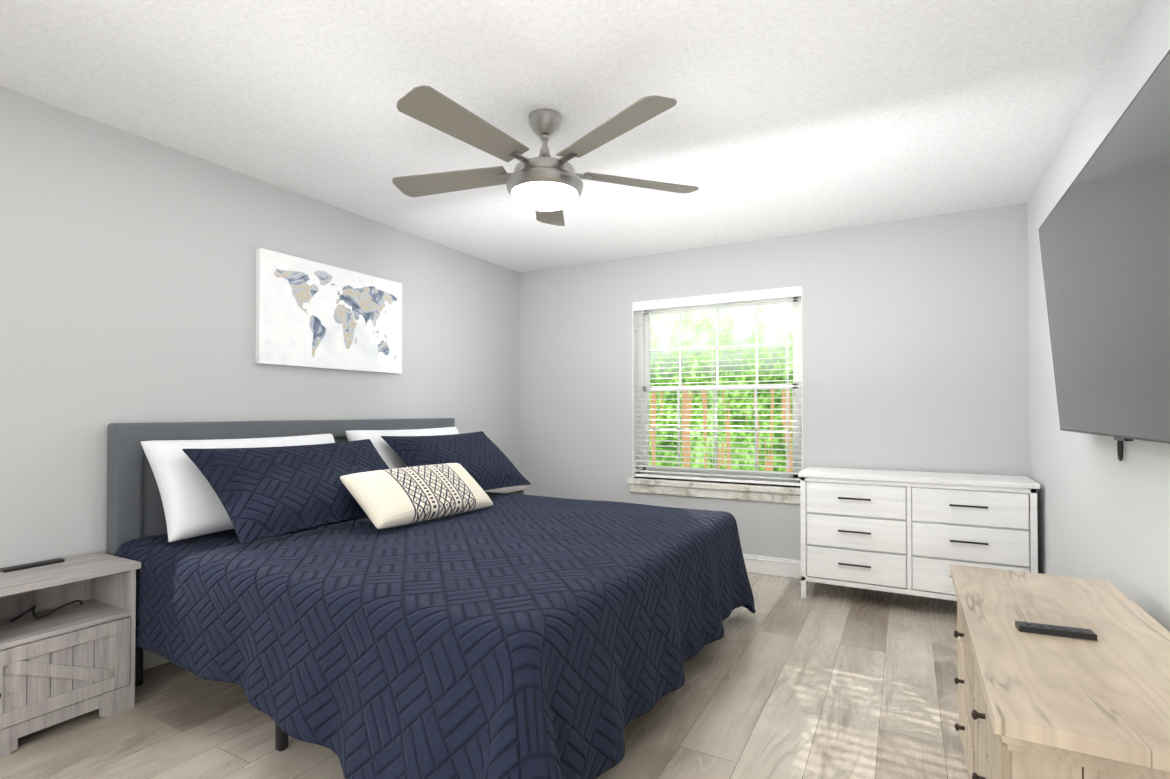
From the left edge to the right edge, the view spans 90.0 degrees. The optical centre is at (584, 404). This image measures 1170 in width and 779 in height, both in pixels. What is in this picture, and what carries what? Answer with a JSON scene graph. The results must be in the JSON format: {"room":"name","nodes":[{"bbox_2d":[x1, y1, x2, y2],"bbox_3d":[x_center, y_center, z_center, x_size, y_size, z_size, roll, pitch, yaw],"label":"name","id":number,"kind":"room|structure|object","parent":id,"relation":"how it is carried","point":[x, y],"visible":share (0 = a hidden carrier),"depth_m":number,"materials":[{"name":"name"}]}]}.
{"room":"bedroom","nodes":[
{"label":"bedroom","id":0,"kind":"room"},
{"bbox_2d":[0,87,519,567],"bbox_3d":[-2.093,-0.005,2.721,0.150,2.440,6.370,0,-1,29],"label":"wall","id":1,"kind":"structure","parent":0,"point":[126,277],"depth_m":2.74,"materials":[{"name":"paint"}]},
{"bbox_2d":[143,649,169,669],"bbox_3d":[-2.030,1.149,2.644,0.020,0.130,6.020,0,-1,29],"label":"baseboard","id":2,"kind":"structure","parent":1,"relation":"attached to","point":[150,659],"depth_m":2.69,"materials":[{"name":"white"}]},
{"bbox_2d":[255,248,401,373],"bbox_3d":[-1.515,-0.524,3.586,0.035,0.620,1.010,0,-1,29],"label":"canvas art","id":3,"kind":"object","parent":1,"relation":"attached to","point":[312,314],"visible":1,"depth_m":3.48,"materials":[{"name":"fabric"}]},
{"bbox_2d":[0,572,968,778],"bbox_3d":[-0.360,1.265,1.842,4.020,0.120,6.520,0,-1,29],"label":"floor","id":4,"kind":"structure","parent":0,"point":[785,680],"depth_m":2.25,"materials":[{"name":"brown wood"}]},
{"bbox_2d":[0,552,140,757],"bbox_3d":[-2.049,0.916,2.216,0.373,0.587,0.489,0,-1,29],"label":"nightstand","id":5,"kind":"object","parent":4,"relation":"on","point":[67,638],"visible":1,"depth_m":2.21,"materials":[{"name":"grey wood"}]},
{"bbox_2d":[106,418,755,778],"bbox_3d":[-0.558,0.652,2.834,2.402,1.130,2.506,0,-1,29],"label":"bed","id":6,"kind":"object","parent":4,"relation":"on","point":[386,598],"visible":1,"depth_m":2.15,"materials":[{"name":"blue fabric"}]},
{"bbox_2d":[141,434,334,541],"bbox_3d":[-1.596,0.372,2.906,0.307,0.433,1.000,0,-1,29],"label":"pillow","id":7,"kind":"object","parent":6,"relation":"on","point":[194,512],"depth_m":2.55,"materials":[{"name":"fabric"}]},
{"bbox_2d":[345,427,458,468],"bbox_3d":[-1.087,0.369,3.836,0.307,0.433,1.000,0,-1,29],"label":"pillow","id":8,"kind":"object","parent":6,"relation":"on","point":[388,442],"depth_m":3.56,"materials":[{"name":"fabric"}]},
{"bbox_2d":[485,486,526,494],"bbox_3d":[-0.738,0.951,4.610,0.373,0.575,0.489,0,-1,29],"label":"nightstand","id":9,"kind":"object","parent":4,"relation":"on","point":[514,490],"visible":0.02,"depth_m":4.60,"materials":[{"name":"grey wood"}]},
{"bbox_2d":[798,467,1039,600],"bbox_3d":[1.987,0.828,3.587,1.229,0.795,0.454,0,-1,29],"label":"dresser","id":10,"kind":"object","parent":4,"relation":"on","point":[916,533],"visible":0.83,"depth_m":3.42,"materials":[{"name":"white wood"}]},
{"bbox_2d":[950,564,1169,778],"bbox_3d":[1.218,0.877,1.479,0.449,0.647,1.210,0,-1,29],"label":"chest","id":11,"kind":"object","parent":4,"relation":"on","point":[1062,677],"visible":1,"depth_m":1.27,"materials":[{"name":"brown wood"}]},
{"bbox_2d":[0,0,1145,272],"bbox_3d":[-0.360,-1.295,1.873,4.020,0.120,6.520,0,-1,29],"label":"ceiling","id":12,"kind":"structure","parent":0,"point":[780,118],"depth_m":2.33,"materials":[{"name":"white paint"}]},
{"bbox_2d":[392,85,698,225],"bbox_3d":[-0.206,-1.034,2.473,1.388,0.387,1.367,0,-1,29],"label":"ceiling fan","id":13,"kind":"object","parent":12,"relation":"hanging from","point":[546,186],"visible":1,"depth_m":2.37,"materials":[{"name":"silver metal"}]},
{"bbox_2d":[519,203,1029,559],"bbox_3d":[1.086,0.017,4.497,3.720,2.440,0.200,0,-1,29],"label":"wall","id":14,"kind":"structure","parent":0,"point":[915,348],"depth_m":4.02,"materials":[{"name":"paint"}]},
{"bbox_2d":[627,477,799,503],"bbox_3d":[0.981,0.654,4.476,1.380,0.115,0.165,0,-1,29],"label":"window sill","id":15,"kind":"structure","parent":14,"relation":"attached to","point":[787,494],"depth_m":4.40,"materials":[{"name":"stone"}]},
{"bbox_2d":[632,286,802,485],"bbox_3d":[1.006,-0.118,4.531,1.312,1.431,0.181,0,-1,29],"label":"window","id":16,"kind":"structure","parent":14,"relation":"in","point":[797,355],"depth_m":4.59,"materials":[{"name":"white"}]},
{"bbox_2d":[633,287,801,485],"bbox_3d":[0.977,-0.124,4.477,1.298,1.416,0.075,0,-1,29],"label":"window blind","id":17,"kind":"object","parent":16,"relation":"attached to","point":[785,293],"visible":0.92,"depth_m":4.44,"materials":[{"name":"white plastic"}]},
{"bbox_2d":[743,554,800,578],"bbox_3d":[1.033,1.170,4.387,3.660,0.130,0.020,0,-1,29],"label":"baseboard","id":18,"kind":"structure","parent":14,"relation":"attached to","point":[775,566],"depth_m":4.20,"materials":[{"name":"white wood"}]},
{"bbox_2d":[1027,0,1169,631],"bbox_3d":[1.301,-0.027,0.862,0.150,2.440,6.370,0,-1,29],"label":"wall","id":19,"kind":"structure","parent":0,"point":[1103,512],"depth_m":2.27,"materials":[{"name":"paint"}]},
{"bbox_2d":[1038,49,1169,460],"bbox_3d":[1.592,-0.270,1.727,0.168,0.923,1.450,0,-1,29],"label":"wall-mounted tv","id":20,"kind":"object","parent":19,"relation":"attached to","point":[1104,233],"visible":1,"depth_m":1.61,"materials":[{"name":"black plastic"}]},
{"label":"outside","id":21,"kind":"structure","parent":0,"visible":0},
{"bbox_2d":[649,303,792,471],"bbox_3d":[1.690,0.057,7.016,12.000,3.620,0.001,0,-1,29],"label":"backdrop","id":22,"kind":"structure","parent":21,"point":[657,360],"depth_m":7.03,"materials":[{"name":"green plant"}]}
]}

